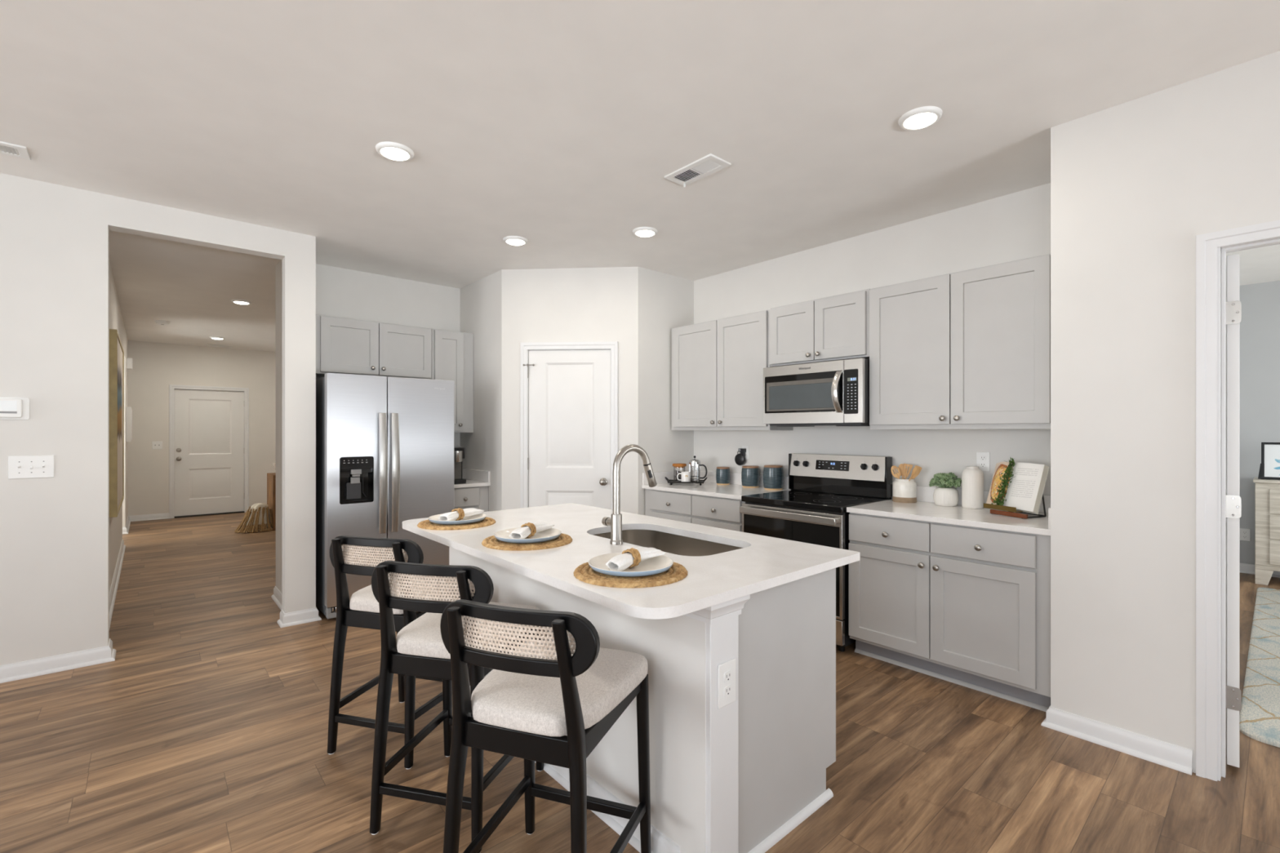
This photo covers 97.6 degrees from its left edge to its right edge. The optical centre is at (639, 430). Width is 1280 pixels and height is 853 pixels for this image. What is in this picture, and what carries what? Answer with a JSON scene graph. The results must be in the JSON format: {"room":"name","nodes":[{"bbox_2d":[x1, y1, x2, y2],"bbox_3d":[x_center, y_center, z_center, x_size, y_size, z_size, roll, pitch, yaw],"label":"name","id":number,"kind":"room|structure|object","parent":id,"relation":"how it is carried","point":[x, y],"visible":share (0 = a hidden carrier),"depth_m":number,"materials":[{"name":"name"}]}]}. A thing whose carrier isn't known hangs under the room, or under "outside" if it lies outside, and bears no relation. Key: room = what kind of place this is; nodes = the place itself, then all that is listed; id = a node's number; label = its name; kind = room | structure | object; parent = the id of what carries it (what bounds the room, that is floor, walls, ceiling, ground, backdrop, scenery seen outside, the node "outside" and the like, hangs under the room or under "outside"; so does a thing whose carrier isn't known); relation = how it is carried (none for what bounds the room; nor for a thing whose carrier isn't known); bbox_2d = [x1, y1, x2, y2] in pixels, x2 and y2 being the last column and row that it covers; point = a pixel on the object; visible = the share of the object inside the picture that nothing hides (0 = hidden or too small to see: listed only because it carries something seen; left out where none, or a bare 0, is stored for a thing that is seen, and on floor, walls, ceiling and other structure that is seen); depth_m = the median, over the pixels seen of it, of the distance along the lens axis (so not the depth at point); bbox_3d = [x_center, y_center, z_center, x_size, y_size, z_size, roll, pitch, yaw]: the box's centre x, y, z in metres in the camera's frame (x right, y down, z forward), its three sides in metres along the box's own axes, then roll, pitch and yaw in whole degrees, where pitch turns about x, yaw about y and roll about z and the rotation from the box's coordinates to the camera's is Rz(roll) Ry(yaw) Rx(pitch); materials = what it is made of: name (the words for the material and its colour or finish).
{"room":"kitchen","nodes":[
{"label":"kitchen","id":0,"kind":"room"},
{"bbox_2d":[109,260,128,591],"bbox_3d":[-5.517,-0.017,5.855,0.115,2.740,6.760,0,0,-41],"label":"wall","id":1,"kind":"structure","parent":0,"point":[116,322],"depth_m":5.77,"materials":[{"name":"paint"}]},
{"bbox_2d":[109,328,124,517],"bbox_3d":[-4.488,-0.057,4.809,0.050,1.420,1.550,0,0,-41],"label":"framed painting","id":2,"kind":"object","parent":1,"relation":"attached to","point":[116,350],"visible":0.8,"depth_m":4.24},
{"bbox_2d":[109,539,125,627],"bbox_3d":[-4.633,1.309,4.956,0.032,0.088,4.238,0,0,-41],"label":"baseboard","id":3,"kind":"structure","parent":1,"relation":"attached to","point":[113,592],"depth_m":4.90,"materials":[{"name":"paint"}]},
{"bbox_2d":[125,406,132,442],"bbox_3d":[-7.061,-0.087,7.747,0.058,0.480,0.380,0,0,-41],"label":"electrical panel","id":4,"kind":"object","parent":1,"relation":"attached to","point":[128,409],"visible":1,"depth_m":7.60,"materials":[{"name":"white plastic"}]},
{"bbox_2d":[0,173,315,665],"bbox_3d":[-4.320,-0.018,2.333,5.220,2.743,0.115,0,0,-41],"label":"wall","id":5,"kind":"structure","parent":0,"point":[55,238],"depth_m":3.21,"materials":[{"name":"paint"}]},
{"bbox_2d":[0,396,29,419],"bbox_3d":[-3.428,-0.121,3.021,0.184,0.122,0.027,0,0,-41],"label":"thermostat","id":6,"kind":"object","parent":5,"relation":"attached to","point":[11,408],"visible":1,"depth_m":3.04,"materials":[{"name":"white plastic"}]},
{"bbox_2d":[8,455,54,479],"bbox_3d":[-3.356,0.200,3.091,0.174,0.124,0.017,0,0,-41],"label":"light switch","id":7,"kind":"object","parent":5,"relation":"attached to","point":[28,466],"visible":1,"depth_m":3.09,"materials":[{"name":"white plastic"}]},
{"bbox_2d":[0,638,115,683],"bbox_3d":[-4.673,1.309,2.030,4.052,0.088,0.186,0,0,-41],"label":"baseboard","id":8,"kind":"structure","parent":5,"relation":"attached to","point":[59,663],"depth_m":3.15,"materials":[{"name":"paint"}]},
{"bbox_2d":[276,607,321,627],"bbox_3d":[-2.438,1.309,4.003,0.249,0.088,0.206,0,0,-41],"label":"baseboard","id":9,"kind":"structure","parent":5,"relation":"attached to","point":[295,618],"depth_m":3.93,"materials":[{"name":"paint"}]},
{"bbox_2d":[109,230,279,351],"bbox_3d":[-4.834,-1.368,6.574,5.000,0.042,6.940,0,0,-41],"label":"ceiling","id":10,"kind":"structure","parent":0,"point":[192,287],"depth_m":5.43,"materials":[{"name":"paint"}]},
{"bbox_2d":[128,340,275,515],"bbox_3d":[-6.449,-0.017,9.454,3.230,2.740,0.120,0,0,-41],"label":"wall","id":11,"kind":"structure","parent":0,"point":[155,366],"depth_m":8.66,"materials":[{"name":"paint"}]},
{"bbox_2d":[122,512,169,534],"bbox_3d":[-7.516,1.309,7.555,1.822,0.088,1.332,0,0,-41],"label":"baseboard","id":12,"kind":"structure","parent":11,"relation":"attached to","point":[156,516],"depth_m":8.44,"materials":[{"name":"paint"}]},
{"bbox_2d":[168,384,248,518],"bbox_3d":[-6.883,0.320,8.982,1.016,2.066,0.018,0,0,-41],"label":"door trim","id":13,"kind":"structure","parent":11,"relation":"in","point":[171,387],"depth_m":8.80,"materials":[{"name":"paint"}]},
{"bbox_2d":[174,389,244,516],"bbox_3d":[-6.894,0.342,9.003,0.901,1.978,0.111,0,0,-41],"label":"door","id":14,"kind":"structure","parent":11,"relation":"in","point":[209,424],"depth_m":9.00,"materials":[{"name":"paint"}]},
{"bbox_2d":[275,259,282,593],"bbox_3d":[-2.685,-0.018,4.336,0.120,2.743,0.740,0,0,-41],"label":"wall","id":15,"kind":"structure","parent":0,"point":[279,265],"depth_m":4.44,"materials":[{"name":"paint"}]},
{"bbox_2d":[315,263,460,446],"bbox_3d":[-1.698,-0.018,5.614,3.050,2.743,0.120,0,0,-41],"label":"wall","id":16,"kind":"structure","parent":0,"point":[340,292],"depth_m":5.03,"materials":[{"name":"paint"}]},
{"bbox_2d":[315,314,431,378],"bbox_3d":[-2.300,-0.680,4.765,0.962,0.460,0.360,0,0,-41],"label":"upper cabinet","id":17,"kind":"object","parent":16,"relation":"attached to","point":[343,345],"visible":0.9,"depth_m":4.64,"materials":[{"name":"paint"}]},
{"bbox_2d":[431,328,473,432],"bbox_3d":[-1.790,-0.447,5.212,0.390,0.926,0.360,0,0,-41],"label":"upper cabinet","id":18,"kind":"object","parent":16,"relation":"attached to","point":[452,352],"visible":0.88,"depth_m":5.13,"materials":[{"name":"paint"}]},
{"bbox_2d":[460,269,502,511],"bbox_3d":[-1.435,-0.018,5.193,0.110,2.743,0.860,0,0,-41],"label":"wall","id":19,"kind":"structure","parent":0,"point":[481,300],"depth_m":5.04,"materials":[{"name":"paint"}]},
{"bbox_2d":[462,467,489,482],"bbox_3d":[-1.554,0.410,5.230,0.018,0.099,0.642,0,0,-41],"label":"backsplash","id":20,"kind":"structure","parent":19,"relation":"attached to","point":[467,473],"depth_m":5.16,"materials":[{"name":"white stone"}]},
{"bbox_2d":[502,266,638,514],"bbox_3d":[-0.600,-0.018,4.843,1.180,2.743,0.110,0,0,4],"label":"wall","id":21,"kind":"structure","parent":0,"point":[571,304],"depth_m":4.79,"materials":[{"name":"paint"}]},
{"bbox_2d":[523,349,610,509],"bbox_3d":[-0.628,0.325,4.787,0.756,2.033,0.101,0,0,4],"label":"door","id":22,"kind":"structure","parent":21,"relation":"in","point":[569,460],"depth_m":4.80,"materials":[{"name":"paint"}]},
{"bbox_2d":[520,341,617,510],"bbox_3d":[-0.601,0.320,4.843,0.752,2.066,0.110,0,0,4],"label":"door frame","id":23,"kind":"structure","parent":21,"relation":"attached to","point":[595,348],"depth_m":4.82,"materials":[{"name":"paint"}]},
{"bbox_2d":[0,0,1279,288],"bbox_3d":[1.193,-1.450,1.445,12.500,0.120,10.200,0,0,-41],"label":"ceiling","id":24,"kind":"structure","parent":0,"point":[558,126],"depth_m":2.41,"materials":[{"name":"paint"}]},
{"bbox_2d":[0,141,31,159],"bbox_3d":[-3.183,-1.375,2.689,0.340,0.030,0.160,0,0,-41],"label":"ceiling vent","id":25,"kind":"object","parent":24,"relation":"in","point":[6,148],"visible":1,"depth_m":2.77,"materials":[{"name":"white plastic"}]},
{"bbox_2d":[375,142,413,161],"bbox_3d":[-1.216,-1.376,2.782,0.176,0.028,0.176,0,0,-41],"label":"recessed light","id":26,"kind":"object","parent":24,"relation":"in","point":[393,151],"visible":1,"depth_m":2.75,"materials":[{"name":"white plastic"}]},
{"bbox_2d":[502,235,528,245],"bbox_3d":[-0.906,-1.376,4.082,0.176,0.028,0.176,0,0,-41],"label":"recessed light","id":27,"kind":"object","parent":24,"relation":"in","point":[511,240],"visible":1,"depth_m":4.04,"materials":[{"name":"white plastic"}]},
{"bbox_2d":[632,226,657,237],"bbox_3d":[0.035,-1.376,3.903,0.176,0.028,0.176,0,0,-41],"label":"recessed light","id":28,"kind":"object","parent":24,"relation":"in","point":[642,232],"visible":1,"depth_m":3.87,"materials":[{"name":"white plastic"}]},
{"bbox_2d":[663,153,731,187],"bbox_3d":[0.302,-1.375,2.986,0.160,0.030,0.340,0,0,-41],"label":"ceiling vent","id":29,"kind":"object","parent":24,"relation":"in","point":[709,164],"visible":1,"depth_m":2.97,"materials":[{"name":"white plastic"}]},
{"bbox_2d":[897,106,942,130],"bbox_3d":[1.242,-1.376,2.486,0.176,0.028,0.176,0,0,-41],"label":"recessed light","id":30,"kind":"object","parent":24,"relation":"in","point":[922,117],"visible":1,"depth_m":2.46,"materials":[{"name":"white plastic"}]},
{"bbox_2d":[0,512,1279,852],"bbox_3d":[-0.851,1.403,3.776,12.500,0.100,16.400,0,0,-41],"label":"floor","id":31,"kind":"structure","parent":0,"point":[206,731],"depth_m":2.28,"materials":[{"name":"wood"}]},
{"bbox_2d":[234,502,272,533],"bbox_3d":[-5.175,1.165,7.550,0.469,0.368,0.307,0,0,-41],"label":"throw blanket","id":32,"kind":"object","parent":31,"relation":"on","point":[259,517],"visible":1,"depth_m":7.50,"materials":[{"name":"beige fabric"}]},
{"bbox_2d":[266,472,275,530],"bbox_3d":[-4.700,0.978,8.195,1.200,0.750,0.520,0,0,-41],"label":"console table","id":33,"kind":"object","parent":31,"relation":"on","point":[271,477],"visible":0.28,"depth_m":7.65,"materials":[{"name":"brown wood"}]},
{"bbox_2d":[315,373,453,618],"bbox_3d":[-2.106,0.472,4.536,0.925,1.762,0.883,0,0,-41],"label":"refrigerator","id":34,"kind":"object","parent":31,"relation":"on","point":[384,445],"visible":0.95,"depth_m":4.16,"materials":[{"name":"metal"}]},
{"bbox_2d":[327,535,475,768],"bbox_3d":[-1.051,0.897,2.522,0.452,0.912,0.527,0,0,16],"label":"bar stool","id":35,"kind":"object","parent":31,"relation":"on","point":[362,611],"visible":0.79,"depth_m":2.34,"materials":[{"name":"black paint"}]},
{"bbox_2d":[349,574,475,614],"bbox_3d":[-1.043,0.727,2.549,0.441,0.062,0.472,0,0,16],"label":"seat cushion","id":36,"kind":"object","parent":35,"relation":"on","point":[363,602],"depth_m":2.35,"materials":[{"name":"fabric"}]},
{"bbox_2d":[369,560,543,852],"bbox_3d":[-0.654,0.897,2.064,0.452,0.912,0.527,0,0,14],"label":"bar stool","id":37,"kind":"object","parent":31,"relation":"on","point":[420,651],"visible":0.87,"depth_m":1.88,"materials":[{"name":"black paint"}]},
{"bbox_2d":[395,600,539,658],"bbox_3d":[-0.648,0.727,2.092,0.441,0.062,0.472,0,0,14],"label":"seat cushion","id":38,"kind":"object","parent":37,"relation":"on","point":[421,638],"depth_m":1.91,"materials":[{"name":"fabric"}]},
{"bbox_2d":[453,485,488,511],"bbox_3d":[-1.687,0.922,5.097,0.387,0.862,0.662,0,0,-41],"label":"base cabinet","id":39,"kind":"object","parent":31,"relation":"on","point":[475,497],"visible":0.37,"depth_m":4.89,"materials":[{"name":"paint"}]},
{"bbox_2d":[453,467,490,488],"bbox_3d":[-1.693,0.425,5.106,0.390,0.128,0.646,0,0,-41],"label":"countertop","id":40,"kind":"structure","parent":39,"relation":"on","point":[474,477],"depth_m":5.06,"materials":[{"name":"white stone"}]},
{"bbox_2d":[453,446,466,484],"bbox_3d":[-1.698,0.299,4.969,0.190,0.322,0.370,0,0,-41],"label":"coffee maker","id":41,"kind":"object","parent":40,"relation":"on","point":[459,451],"visible":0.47,"depth_m":4.90,"materials":[{"name":"black plastic"}]},
{"bbox_2d":[440,599,650,852],"bbox_3d":[-0.251,0.897,1.605,0.452,0.912,0.527,0,0,19],"label":"bar stool","id":42,"kind":"object","parent":31,"relation":"on","point":[539,693],"visible":1,"depth_m":1.44,"materials":[{"name":"black paint"}]},
{"bbox_2d":[471,640,648,737],"bbox_3d":[-0.241,0.727,1.631,0.441,0.062,0.472,0,0,19],"label":"seat cushion","id":43,"kind":"object","parent":42,"relation":"on","point":[504,702],"depth_m":1.48,"materials":[{"name":"fabric"}]},
{"bbox_2d":[448,546,835,852],"bbox_3d":[-0.129,0.921,2.544,0.792,0.863,1.884,0,0,-41],"label":"kitchen island","id":44,"kind":"object","parent":31,"relation":"on","point":[739,776],"visible":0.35,"depth_m":1.82,"materials":[{"name":"paint"}]},
{"bbox_2d":[402,502,859,619],"bbox_3d":[-0.202,0.475,2.493,1.075,0.029,1.929,0,0,-41],"label":"island countertop","id":45,"kind":"structure","parent":44,"relation":"on","point":[764,562],"depth_m":2.04,"materials":[{"name":"white stone"}]},
{"bbox_2d":[417,516,495,530],"bbox_3d":[-0.905,0.453,2.776,0.369,0.013,0.370,0,0,43],"label":"placemat","id":46,"kind":"object","parent":45,"relation":"on","point":[426,524],"visible":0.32,"depth_m":2.67,"materials":[{"name":"beige wicker"}]},
{"bbox_2d":[427,513,486,524],"bbox_3d":[-0.905,0.437,2.782,0.277,0.024,0.277,0,0,-41],"label":"dinner plate","id":47,"kind":"object","parent":46,"relation":"on","point":[477,517],"visible":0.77,"depth_m":2.71,"materials":[{"name":"ceramic"}]},
{"bbox_2d":[437,507,484,520],"bbox_3d":[-0.899,0.418,2.795,0.115,0.050,0.233,0,0,25],"label":"cloth napkin","id":48,"kind":"object","parent":47,"relation":"on","point":[452,516],"visible":0.9,"depth_m":2.75,"materials":[{"name":"white fabric"}]},
{"bbox_2d":[481,533,572,551],"bbox_3d":[-0.467,0.453,2.333,0.369,0.013,0.370,0,0,-24],"label":"placemat","id":49,"kind":"object","parent":45,"relation":"on","point":[491,542],"visible":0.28,"depth_m":2.22,"materials":[{"name":"beige wicker"}]},
{"bbox_2d":[493,527,561,543],"bbox_3d":[-0.467,0.437,2.339,0.277,0.024,0.277,0,0,-41],"label":"dinner plate","id":50,"kind":"object","parent":49,"relation":"on","point":[550,534],"visible":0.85,"depth_m":2.33,"materials":[{"name":"ceramic"}]},
{"bbox_2d":[508,522,554,538],"bbox_3d":[-0.461,0.418,2.352,0.115,0.050,0.233,0,0,19],"label":"cloth napkin","id":51,"kind":"object","parent":50,"relation":"on","point":[523,532],"visible":0.77,"depth_m":2.29,"materials":[{"name":"white fabric"}]},
{"bbox_2d":[601,444,657,545],"bbox_3d":[-0.040,0.258,2.367,0.245,0.404,0.100,0,0,-41],"label":"faucet","id":52,"kind":"object","parent":45,"relation":"on","point":[615,522],"visible":1,"depth_m":2.28,"materials":[{"name":"silver metal"}]},
{"bbox_2d":[573,561,687,588],"bbox_3d":[-0.030,0.453,1.822,0.370,0.013,0.369,0,0,-11],"label":"placemat","id":53,"kind":"object","parent":45,"relation":"on","point":[584,572],"visible":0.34,"depth_m":1.71,"materials":[{"name":"beige wicker"}]},
{"bbox_2d":[588,552,673,577],"bbox_3d":[-0.030,0.437,1.828,0.277,0.024,0.277,0,0,-41],"label":"dinner plate","id":54,"kind":"object","parent":53,"relation":"on","point":[656,565],"visible":0.73,"depth_m":1.82,"materials":[{"name":"ceramic"}]},
{"bbox_2d":[605,546,665,571],"bbox_3d":[-0.019,0.419,1.838,0.114,0.048,0.233,0,0,35],"label":"cloth napkin","id":55,"kind":"object","parent":54,"relation":"on","point":[620,562],"visible":0.88,"depth_m":1.79,"materials":[{"name":"white fabric"}]},
{"bbox_2d":[593,529,743,555],"bbox_3d":[0.098,0.582,2.424,0.415,0.182,0.781,0,0,-41],"label":"sink","id":56,"kind":"object","parent":45,"relation":"in","point":[669,543],"visible":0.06,"depth_m":2.66,"materials":[{"name":"metal"}]},
{"bbox_2d":[717,658,735,709],"bbox_3d":[0.258,0.747,1.657,0.080,0.128,0.009,0,0,-41],"label":"wall outlet","id":57,"kind":"object","parent":44,"relation":"attached to","point":[726,670],"visible":1,"depth_m":1.65,"materials":[{"name":"white plastic"}]},
{"bbox_2d":[644,488,745,532],"bbox_3d":[0.605,0.922,4.565,0.662,0.862,1.066,0,0,-41],"label":"base cabinet","id":58,"kind":"object","parent":31,"relation":"on","point":[704,510],"visible":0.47,"depth_m":4.32,"materials":[{"name":"paint"}]},
{"bbox_2d":[641,470,790,499],"bbox_3d":[0.613,0.425,4.575,0.643,0.128,1.078,0,0,-41],"label":"countertop","id":59,"kind":"structure","parent":58,"relation":"on","point":[735,490],"depth_m":4.60,"materials":[{"name":"white stone"}]},
{"bbox_2d":[665,476,706,485],"bbox_3d":[0.396,0.429,4.823,0.365,0.062,0.206,0,0,7],"label":"serving tray","id":60,"kind":"object","parent":59,"relation":"on","point":[670,482],"visible":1,"depth_m":4.73,"materials":[{"name":"black metal"}]},
{"bbox_2d":[688,455,706,481],"bbox_3d":[0.500,0.326,4.830,0.162,0.222,0.102,0,0,21],"label":"press","id":61,"kind":"object","parent":60,"relation":"on","point":[691,462],"visible":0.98,"depth_m":4.81,"materials":[{"name":"silver metal"}]},
{"bbox_2d":[715,466,730,484],"bbox_3d":[0.711,0.385,4.800,0.123,0.150,0.123,0,0,-41],"label":"canister","id":62,"kind":"object","parent":59,"relation":"on","point":[722,473],"visible":1,"depth_m":4.75,"materials":[{"name":"ceramic"}]},
{"bbox_2d":[741,465,759,488],"bbox_3d":[0.904,0.374,4.578,0.149,0.172,0.149,0,0,-41],"label":"canister","id":63,"kind":"object","parent":59,"relation":"on","point":[750,474],"visible":1,"depth_m":4.52,"materials":[{"name":"ceramic"}]},
{"bbox_2d":[763,465,783,490],"bbox_3d":[1.048,0.366,4.407,0.157,0.188,0.157,0,0,-41],"label":"canister","id":64,"kind":"object","parent":59,"relation":"on","point":[773,475],"visible":1,"depth_m":4.34,"materials":[{"name":"ceramic"}]},
{"bbox_2d":[739,453,892,651],"bbox_3d":[1.190,0.763,3.845,0.707,1.180,0.763,0,0,-41],"label":"range","id":65,"kind":"object","parent":31,"relation":"on","point":[822,486],"visible":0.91,"depth_m":3.77,"materials":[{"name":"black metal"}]},
{"bbox_2d":[739,502,855,647],"bbox_3d":[1.186,0.900,3.841,0.697,0.815,0.756,0,0,-41],"label":"oven","id":66,"kind":"object","parent":65,"relation":"in","point":[820,526],"depth_m":3.50,"materials":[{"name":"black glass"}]},
{"bbox_2d":[741,489,888,513],"bbox_3d":[1.186,0.475,3.842,0.606,0.040,0.760,0,0,-41],"label":"cooktop","id":67,"kind":"object","parent":65,"relation":"in","point":[811,501],"depth_m":3.75,"materials":[{"name":"black glass"}]},
{"bbox_2d":[848,512,1050,711],"bbox_3d":[1.813,0.922,3.188,0.662,0.862,1.020,0,0,-41],"label":"base cabinet","id":68,"kind":"object","parent":31,"relation":"on","point":[967,606],"visible":0.94,"depth_m":2.94,"materials":[{"name":"paint"}]},
{"bbox_2d":[846,485,1050,535],"bbox_3d":[1.821,0.425,3.198,0.643,0.128,1.024,0,0,-41],"label":"countertop","id":69,"kind":"structure","parent":68,"relation":"on","point":[925,509],"depth_m":3.11,"materials":[{"name":"white stone"}]},
{"bbox_2d":[892,477,916,502],"bbox_3d":[1.716,0.385,3.636,0.142,0.150,0.142,0,0,-41],"label":"utensil crock","id":70,"kind":"object","parent":69,"relation":"on","point":[904,491],"visible":0.98,"depth_m":3.58,"materials":[{"name":"ceramic"}]},
{"bbox_2d":[928,471,961,506],"bbox_3d":[1.882,0.358,3.454,0.180,0.205,0.166,0,0,33],"label":"potted succulent","id":71,"kind":"object","parent":69,"relation":"on","point":[944,495],"visible":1,"depth_m":3.40,"materials":[{"name":"green plant"}]},
{"bbox_2d":[961,466,983,509],"bbox_3d":[1.987,0.337,3.346,0.115,0.247,0.114,0,0,-41],"label":"vase","id":72,"kind":"object","parent":69,"relation":"on","point":[972,477],"visible":1,"depth_m":3.30,"materials":[{"name":"white ceramic"}]},
{"bbox_2d":[983,494,1046,519],"bbox_3d":[2.048,0.363,3.054,0.181,0.193,0.253,0,0,-19],"label":"cookbook stand","id":73,"kind":"object","parent":69,"relation":"on","point":[1011,510],"visible":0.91,"depth_m":3.01,"materials":[{"name":"orange wood"}]},
{"bbox_2d":[991,457,1015,505],"bbox_3d":[2.010,0.290,3.089,0.120,0.292,0.092,0,0,10],"label":"greenery sprig","id":74,"kind":"object","parent":73,"relation":"on","point":[1004,482],"visible":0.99,"depth_m":3.09,"materials":[{"name":"green plant"}]},
{"bbox_2d":[986,462,1049,514],"bbox_3d":[2.066,0.308,3.101,0.144,0.269,0.302,0,0,-19],"label":"open cookbook","id":75,"kind":"object","parent":73,"relation":"on","point":[1024,493],"visible":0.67,"depth_m":3.02,"materials":[{"name":"paper"}]},
{"bbox_2d":[1239,587,1279,747],"bbox_3d":[4.671,1.344,2.848,3.520,0.018,2.122,0,0,-41],"label":"area rug","id":76,"kind":"object","parent":31,"relation":"on","point":[1260,713],"visible":0.94,"depth_m":3.05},
{"bbox_2d":[1253,476,1279,585],"bbox_3d":[6.053,0.893,4.597,0.467,0.920,1.374,0,0,-41],"label":"dresser","id":77,"kind":"object","parent":31,"relation":"on","point":[1267,491],"visible":1,"depth_m":4.91,"materials":[{"name":"beige wood"}]},
{"bbox_2d":[1257,442,1279,479],"bbox_3d":[5.724,0.267,4.893,0.161,0.328,0.440,0,0,-41],"label":"picture frame","id":78,"kind":"object","parent":77,"relation":"on","point":[1269,468],"visible":1,"depth_m":4.98,"materials":[{"name":"black wood"}]},
{"bbox_2d":[1264,444,1279,477],"bbox_3d":[5.704,0.267,4.863,0.067,0.288,0.382,0,0,-41],"label":"print","id":79,"kind":"object","parent":78,"relation":"attached to","point":[1272,452],"depth_m":4.97},
{"bbox_2d":[638,266,693,515],"bbox_3d":[0.207,-0.018,5.008,0.684,2.743,0.103,0,0,-41],"label":"wall","id":80,"kind":"structure","parent":0,"point":[665,301],"depth_m":4.91,"materials":[{"name":"paint"}]},
{"bbox_2d":[642,470,693,484],"bbox_3d":[0.265,0.410,4.974,0.639,0.099,0.018,0,0,-41],"label":"backsplash","id":81,"kind":"structure","parent":80,"relation":"attached to","point":[660,477],"depth_m":4.90,"materials":[{"name":"white stone"}]},
{"bbox_2d":[693,182,1050,499],"bbox_3d":[0.972,-0.018,4.746,0.120,2.743,4.705,0,0,-41],"label":"wall","id":82,"kind":"structure","parent":0,"point":[1015,226],"depth_m":3.80,"materials":[{"name":"paint"}]},
{"bbox_2d":[671,309,792,430],"bbox_3d":[0.720,-0.457,4.671,0.356,0.905,1.050,0,0,-41],"label":"upper cabinet","id":83,"kind":"object","parent":82,"relation":"attached to","point":[717,366],"visible":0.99,"depth_m":4.52,"materials":[{"name":"paint"}]},
{"bbox_2d":[693,470,790,489],"bbox_3d":[0.854,0.410,4.773,0.019,0.099,1.059,0,0,-41],"label":"backsplash","id":84,"kind":"structure","parent":82,"relation":"attached to","point":[735,477],"depth_m":4.82,"materials":[{"name":"white stone"}]},
{"bbox_2d":[768,288,869,367],"bbox_3d":[1.321,-0.698,3.985,0.356,0.438,0.766,0,0,-41],"label":"upper cabinet","id":85,"kind":"object","parent":82,"relation":"attached to","point":[834,327],"visible":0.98,"depth_m":3.85,"materials":[{"name":"paint"}]},
{"bbox_2d":[763,357,869,426],"bbox_3d":[1.286,-0.246,3.940,0.461,0.430,0.762,0,0,-41],"label":"microwave","id":86,"kind":"object","parent":85,"relation":"attached to","point":[831,393],"visible":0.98,"depth_m":3.78,"materials":[{"name":"silver metal"}]},
{"bbox_2d":[869,253,1050,429],"bbox_3d":[1.921,-0.462,3.302,0.356,0.905,1.048,0,0,-41],"label":"upper cabinet","id":87,"kind":"object","parent":82,"relation":"attached to","point":[970,348],"visible":0.93,"depth_m":3.18,"materials":[{"name":"paint"}]},
{"bbox_2d":[976,452,990,471],"bbox_3d":[2.076,0.186,3.390,0.009,0.116,0.072,0,0,-41],"label":"wall outlet","id":88,"kind":"object","parent":82,"relation":"attached to","point":[983,459],"visible":0.94,"depth_m":3.38,"materials":[{"name":"white plastic"}]},
{"bbox_2d":[916,485,1050,512],"bbox_3d":[2.049,0.410,3.411,0.019,0.099,1.004,0,0,-41],"label":"backsplash","id":89,"kind":"structure","parent":82,"relation":"attached to","point":[925,494],"depth_m":3.59,"materials":[{"name":"white stone"}]},
{"bbox_2d":[933,486,958,506],"bbox_3d":[1.883,0.404,3.450,0.139,0.112,0.139,0,0,-41],"label":"flower pot","id":90,"kind":"object","parent":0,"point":[948,496],"depth_m":3.40,"materials":[{"name":"white ceramic"}]},
{"bbox_2d":[1050,50,1279,773],"bbox_3d":[3.926,-0.018,0.763,0.690,2.743,5.410,0,0,-41],"label":"wall","id":91,"kind":"structure","parent":0,"point":[1134,184],"depth_m":2.35,"materials":[{"name":"paint"}]},
{"bbox_2d":[1040,706,1192,775],"bbox_3d":[2.045,1.309,2.423,0.110,0.088,0.494,0,0,-41],"label":"baseboard","id":92,"kind":"structure","parent":91,"relation":"attached to","point":[1156,751],"depth_m":2.37,"materials":[{"name":"paint"}]},
{"bbox_2d":[1226,253,1241,768],"bbox_3d":[2.617,0.316,2.491,0.769,2.030,0.057,0,0,-44],"label":"door","id":93,"kind":"structure","parent":91,"relation":"in","point":[1233,306],"depth_m":2.22,"materials":[{"name":"paint"}]},
{"bbox_2d":[1195,219,1279,781],"bbox_3d":[2.492,0.292,1.862,0.018,2.122,0.920,0,0,-41],"label":"trim","id":94,"kind":"structure","parent":91,"relation":"attached to","point":[1206,244],"depth_m":2.18,"materials":[{"name":"paint"}]},
{"bbox_2d":[1217,236,1279,781],"bbox_3d":[2.547,0.311,1.900,0.115,2.085,0.836,0,0,-41],"label":"door frame","id":95,"kind":"structure","parent":91,"relation":"attached to","point":[1221,251],"depth_m":2.19,"materials":[{"name":"paint"}]},
{"bbox_2d":[1239,280,1279,564],"bbox_3d":[5.211,-0.018,2.555,4.755,2.743,4.410,0,0,-41],"label":"wall","id":96,"kind":"structure","parent":0,"point":[1260,323],"depth_m":5.30,"materials":[{"name":"paint"}]},
{"bbox_2d":[1239,563,1279,577],"bbox_3d":[6.896,1.309,4.036,0.032,0.088,4.175,0,0,-41],"label":"baseboard","id":97,"kind":"structure","parent":96,"relation":"attached to","point":[1243,567],"depth_m":5.31,"materials":[{"name":"paint"}]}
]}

